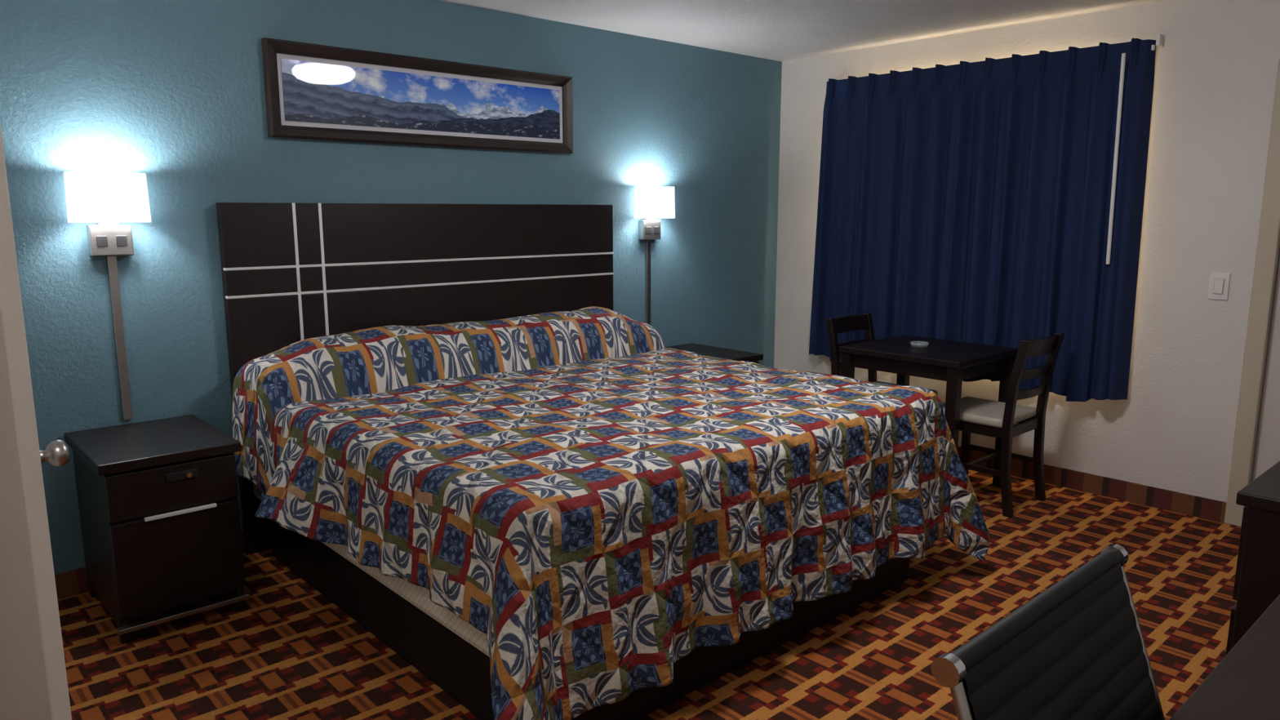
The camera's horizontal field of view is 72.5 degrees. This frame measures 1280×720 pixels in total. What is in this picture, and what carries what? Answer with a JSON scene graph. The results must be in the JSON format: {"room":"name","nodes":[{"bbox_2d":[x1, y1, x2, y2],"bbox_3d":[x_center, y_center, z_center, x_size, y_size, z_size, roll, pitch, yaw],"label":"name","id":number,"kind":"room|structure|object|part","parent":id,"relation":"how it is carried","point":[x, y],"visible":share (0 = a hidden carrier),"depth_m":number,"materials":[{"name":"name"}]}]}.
{"room":"hotel room","nodes":[
{"label":"hotel room","id":0,"kind":"room"},
{"bbox_2d":[0,0,782,573],"bbox_3d":[-1.295,-0.441,4.047,6.140,2.440,0.100,-9,13,-41],"label":"wall","id":1,"kind":"structure","parent":0,"point":[171,92],"depth_m":3.61,"materials":[{"name":"blue paint"}]},
{"bbox_2d":[63,171,151,420],"bbox_3d":[-1.968,-0.225,3.299,0.265,0.945,0.143,-9,13,-41],"label":"wall sconce","id":2,"kind":"object","parent":1,"relation":"attached to","point":[106,199],"visible":1,"depth_m":3.24,"materials":[{"name":"white fabric"}]},
{"bbox_3d":[-1.957,-0.600,3.222,0.265,0.180,0.110,-9,13,-41],"label":"lamp shade","id":3,"kind":"part","parent":2,"relation":"part of","materials":[{"name":"white fabric"}]},
{"bbox_2d":[96,235,127,246],"bbox_3d":[-1.984,-0.447,3.279,0.100,0.040,0.004,-9,13,-41],"label":"outlet","id":4,"kind":"object","parent":2,"relation":"attached to","point":[101,240],"depth_m":3.28,"materials":[{"name":"grey plastic"}]},
{"bbox_3d":[-2.010,-0.082,3.370,0.032,0.640,0.018,-9,13,-41],"label":"cord","id":5,"kind":"part","parent":2,"relation":"part of","materials":[{"name":"silver metal"}]},
{"bbox_2d":[54,530,244,599],"bbox_3d":[-0.795,0.648,4.616,4.668,0.100,0.012,-9,13,-41],"label":"baseboard","id":6,"kind":"structure","parent":1,"relation":"attached to","point":[72,583],"depth_m":3.36,"materials":[{"name":"carpet"}]},
{"bbox_2d":[216,202,613,554],"bbox_3d":[-0.934,-0.015,4.328,2.070,1.495,0.052,-9,13,-41],"label":"headboard","id":7,"kind":"object","parent":1,"relation":"attached to","point":[292,273],"visible":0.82,"depth_m":4.03,"materials":[{"name":"brown wood"}]},
{"bbox_2d":[261,37,573,153],"bbox_3d":[-0.955,-1.214,4.130,1.590,0.395,0.038,-9,13,-41],"label":"framed picture","id":8,"kind":"object","parent":1,"relation":"attached to","point":[313,91],"visible":1,"depth_m":4.04,"materials":[{"name":"brown wood"}]},
{"bbox_2d":[280,58,559,139],"bbox_3d":[-0.961,-1.215,4.137,1.446,0.251,0.001,-9,13,-41],"label":"print","id":9,"kind":"object","parent":8,"relation":"attached to","point":[313,91],"depth_m":4.05},
{"bbox_2d":[634,186,675,325],"bbox_3d":[0.090,-0.539,5.138,0.265,0.945,0.143,-9,13,-41],"label":"wall sconce","id":10,"kind":"object","parent":1,"relation":"attached to","point":[651,202],"visible":0.92,"depth_m":5.05,"materials":[{"name":"white fabric"}]},
{"bbox_3d":[0.048,-0.396,5.210,0.032,0.640,0.018,-9,13,-41],"label":"cord","id":11,"kind":"part","parent":10,"relation":"part of","materials":[{"name":"silver metal"}]},
{"bbox_2d":[646,226,658,233],"bbox_3d":[0.074,-0.761,5.119,0.100,0.040,0.004,-9,13,-41],"label":"outlet","id":12,"kind":"object","parent":10,"relation":"attached to","point":[649,229],"depth_m":5.12,"materials":[{"name":"grey plastic"}]},
{"bbox_3d":[0.101,-0.914,5.062,0.265,0.180,0.110,-9,13,-41],"label":"lamp shade","id":13,"kind":"part","parent":10,"relation":"part of","materials":[{"name":"white fabric"}]},
{"bbox_2d":[57,469,1240,719],"bbox_3d":[0.132,1.076,2.709,6.140,0.100,4.350,-9,13,-41],"label":"floor","id":14,"kind":"structure","parent":0,"point":[292,653],"depth_m":3.02,"materials":[{"name":"carpet"}]},
{"bbox_2d":[63,414,249,644],"bbox_3d":[-1.801,0.603,3.266,0.450,0.645,0.590,-9,13,-41],"label":"nightstand","id":15,"kind":"object","parent":14,"relation":"on","point":[158,504],"visible":1,"depth_m":3.07,"materials":[{"name":"brown wood"}]},
{"bbox_3d":[-1.620,0.442,3.036,0.410,0.160,0.020,-9,13,-41],"label":"drawer","id":16,"kind":"part","parent":15,"relation":"part of","materials":[{"name":"brown wood"}]},
{"bbox_3d":[-1.620,0.693,3.079,0.410,0.330,0.020,-9,13,-41],"label":"door","id":17,"kind":"part","parent":15,"relation":"part of","materials":[{"name":"brown wood"}]},
{"bbox_3d":[-1.601,0.531,3.044,0.230,0.012,0.016,-9,13,-41],"label":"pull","id":18,"kind":"part","parent":15,"relation":"part of","materials":[{"name":"silver metal"}]},
{"bbox_3d":[-1.593,0.401,3.036,0.100,0.030,0.006,-9,13,-41],"label":"lock plate","id":19,"kind":"part","parent":15,"relation":"part of","materials":[{"name":"black plastic"}]},
{"bbox_3d":[-1.620,0.902,3.115,0.430,0.017,0.030,-9,13,-41],"label":"foot rail","id":20,"kind":"part","parent":15,"relation":"part of","materials":[{"name":"brown wood"}]},
{"bbox_3d":[-1.575,0.400,3.046,0.018,0.018,0.016,-9,13,-41],"label":"lock knob","id":21,"kind":"part","parent":15,"relation":"part of","materials":[{"name":"brown metal"}]},
{"bbox_2d":[231,306,989,719],"bbox_3d":[-0.189,0.398,3.514,2.373,0.966,2.256,-9,13,-41],"label":"bed","id":22,"kind":"object","parent":14,"relation":"on","point":[578,514],"visible":1,"depth_m":2.84,"materials":[{"name":"patterned quilt fabric"},{"name":"dark espresso wood"},{"name":"mattress fabric"}]},
{"bbox_2d":[666,342,763,364],"bbox_3d":[0.348,0.275,5.186,0.480,0.645,0.590,-9,13,-41],"label":"nightstand","id":23,"kind":"object","parent":14,"relation":"on","point":[704,350],"visible":0.06,"depth_m":5.12,"materials":[{"name":"brown wood"}]},
{"bbox_2d":[826,312,937,395],"bbox_3d":[1.359,0.201,4.948,0.410,0.870,0.500,-9,13,-41],"label":"dining chair","id":24,"kind":"object","parent":14,"relation":"on","point":[836,326],"visible":0.27,"depth_m":5.02,"materials":[{"name":"brown wood"}]},
{"bbox_3d":[1.093,0.198,4.969,0.036,0.870,0.099,-9,13,-41],"label":"post","id":25,"kind":"part","parent":24,"relation":"part of","materials":[{"name":"brown wood"}]},
{"bbox_3d":[1.363,0.156,5.210,0.036,0.870,0.099,-9,13,-41],"label":"post","id":26,"kind":"part","parent":24,"relation":"part of","materials":[{"name":"brown wood"}]},
{"bbox_3d":[1.393,0.190,4.908,0.410,0.045,0.400,-9,13,-41],"label":"seat","id":27,"kind":"part","parent":24,"relation":"part of","materials":[{"name":"white leather"}]},
{"bbox_2d":[839,334,1017,486],"bbox_3d":[1.538,0.301,4.719,0.640,0.750,0.690,-9,13,-41],"label":"dining table","id":28,"kind":"object","parent":14,"relation":"on","point":[952,362],"visible":0.58,"depth_m":4.51,"materials":[{"name":"brown wood"}]},
{"bbox_2d":[910,341,928,347],"bbox_3d":[1.492,-0.082,4.659,0.100,0.024,0.100,-9,13,-41],"label":"glass ashtray","id":29,"kind":"object","parent":28,"relation":"on","point":[913,344],"visible":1,"depth_m":4.63,"materials":[{"name":"white"}]},
{"bbox_2d":[942,332,1064,517],"bbox_3d":[1.794,0.287,4.445,0.410,0.870,0.500,-9,13,-41],"label":"dining chair","id":30,"kind":"object","parent":14,"relation":"on","point":[985,417],"visible":0.77,"depth_m":4.32,"materials":[{"name":"brown wood"}]},
{"bbox_3d":[1.779,0.456,4.766,0.036,0.430,0.036,-9,13,-41],"label":"leg","id":31,"kind":"part","parent":30,"relation":"part of","materials":[{"name":"brown wood"}]},
{"bbox_3d":[1.643,0.334,4.348,0.020,0.050,0.360,-9,13,-41],"label":"rail","id":32,"kind":"part","parent":30,"relation":"part of","materials":[{"name":"brown wood"}]},
{"bbox_3d":[1.761,0.264,4.479,0.410,0.045,0.400,-9,13,-41],"label":"seat","id":33,"kind":"part","parent":30,"relation":"part of","materials":[{"name":"white leather"}]},
{"bbox_3d":[1.790,0.332,4.183,0.036,0.870,0.099,-9,13,-41],"label":"post","id":34,"kind":"part","parent":30,"relation":"part of","materials":[{"name":"brown wood"}]},
{"bbox_3d":[1.912,0.293,4.589,0.020,0.050,0.360,-9,13,-41],"label":"rail","id":35,"kind":"part","parent":30,"relation":"part of","materials":[{"name":"brown wood"}]},
{"bbox_3d":[1.902,0.337,4.334,0.328,0.050,0.020,-9,13,-41],"label":"rail","id":36,"kind":"part","parent":30,"relation":"part of","materials":[{"name":"brown wood"}]},
{"bbox_3d":[2.060,0.291,4.424,0.036,0.870,0.099,-9,13,-41],"label":"post","id":37,"kind":"part","parent":30,"relation":"part of","materials":[{"name":"brown wood"}]},
{"bbox_2d":[930,543,1164,719],"bbox_3d":[0.745,0.823,1.051,0.591,0.956,0.621,-9,13,-41],"label":"office chair","id":38,"kind":"object","parent":14,"relation":"on","point":[1076,650],"visible":1,"depth_m":1.18,"materials":[{"name":"black leather"}]},
{"bbox_3d":[0.558,0.648,0.853,0.016,0.516,0.592,-9,13,-41],"label":"rail","id":39,"kind":"part","parent":38,"relation":"part of","materials":[{"name":"silver metal"}]},
{"bbox_3d":[0.929,0.591,1.184,0.016,0.516,0.592,-9,13,-41],"label":"rail","id":40,"kind":"part","parent":38,"relation":"part of","materials":[{"name":"silver metal"}]},
{"bbox_2d":[1169,594,1279,719],"bbox_3d":[1.088,0.902,1.203,1.400,0.750,0.610,-9,13,-41],"label":"desk","id":41,"kind":"object","parent":14,"relation":"on","point":[1245,685],"visible":1,"depth_m":1.34,"materials":[{"name":"brown wood"}]},
{"bbox_2d":[1225,461,1279,655],"bbox_3d":[2.137,0.677,2.225,1.480,0.850,0.790,-9,13,-41],"label":"dresser","id":42,"kind":"object","parent":14,"relation":"on","point":[1257,575],"visible":0.62,"depth_m":1.95,"materials":[{"name":"brown wood"}]},
{"bbox_2d":[440,0,1168,61],"bbox_3d":[0.132,-1.428,2.281,6.140,0.100,4.350,-9,13,-41],"label":"ceiling","id":43,"kind":"structure","parent":0,"point":[779,30],"depth_m":4.46,"materials":[{"name":"white paint"}]},
{"bbox_2d":[773,0,1279,502],"bbox_3d":[2.377,-0.519,4.501,0.120,2.440,4.150,-9,13,-41],"label":"wall","id":44,"kind":"structure","parent":0,"point":[1216,64],"depth_m":4.22,"materials":[{"name":"white paint"}]},
{"bbox_2d":[808,34,1164,401],"bbox_3d":[1.768,-0.765,4.923,0.169,1.787,1.934,-9,13,-41],"label":"window curtain","id":45,"kind":"object","parent":44,"relation":"attached to","point":[990,202],"visible":0.91,"depth_m":4.71,"materials":[{"name":"blue fabric"}]},
{"bbox_3d":[1.809,-1.591,4.795,0.020,0.025,1.850,-9,13,-41],"label":"traverse rod","id":46,"kind":"part","parent":45,"relation":"part of","materials":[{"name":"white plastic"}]},
{"bbox_2d":[957,446,1226,523],"bbox_3d":[1.861,0.555,5.162,0.012,0.100,2.760,-9,13,-41],"label":"baseboard","id":47,"kind":"structure","parent":44,"relation":"attached to","point":[1166,500],"depth_m":4.49,"materials":[{"name":"carpet"}]},
{"bbox_2d":[1208,272,1230,300],"bbox_3d":[2.700,-0.343,4.069,0.013,0.125,0.079,-9,13,-41],"label":"light switch","id":48,"kind":"object","parent":44,"relation":"attached to","point":[1219,286],"visible":1,"depth_m":4.07,"materials":[{"name":"white plastic"}]},
{"bbox_2d":[1224,58,1279,527],"bbox_3d":[3.150,-0.204,3.609,0.048,2.120,1.050,-9,13,-41],"label":"trim","id":49,"kind":"structure","parent":44,"relation":"attached to","point":[1267,253],"depth_m":3.97,"materials":[{"name":"paint"}]},
{"bbox_2d":[1252,255,1279,480],"bbox_3d":[3.184,-0.172,3.646,0.045,2.035,0.890,-9,13,-41],"label":"slab","id":50,"kind":"object","parent":44,"relation":"attached to","point":[1267,455],"visible":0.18,"depth_m":4.00,"materials":[{"name":"paint"}]},
{"bbox_3d":[-2.676,-0.111,2.114,1.260,2.440,0.950,-9,13,-41],"label":"wall partition","id":51,"kind":"structure","parent":0,"visible":0},
{"bbox_2d":[0,122,71,719],"bbox_3d":[-1.551,0.112,2.001,0.740,2.020,0.038,7,12,36],"label":"door","id":52,"kind":"structure","parent":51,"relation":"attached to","point":[33,683],"depth_m":1.84,"materials":[{"name":"paint"}]},
{"bbox_2d":[40,440,69,466],"bbox_3d":[-1.270,0.204,1.873,0.064,0.064,0.066,7,12,36],"label":"handle","id":53,"kind":"object","parent":52,"relation":"attached to","point":[56,452],"visible":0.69,"depth_m":1.87,"materials":[{"name":"silver metal"}]}
]}

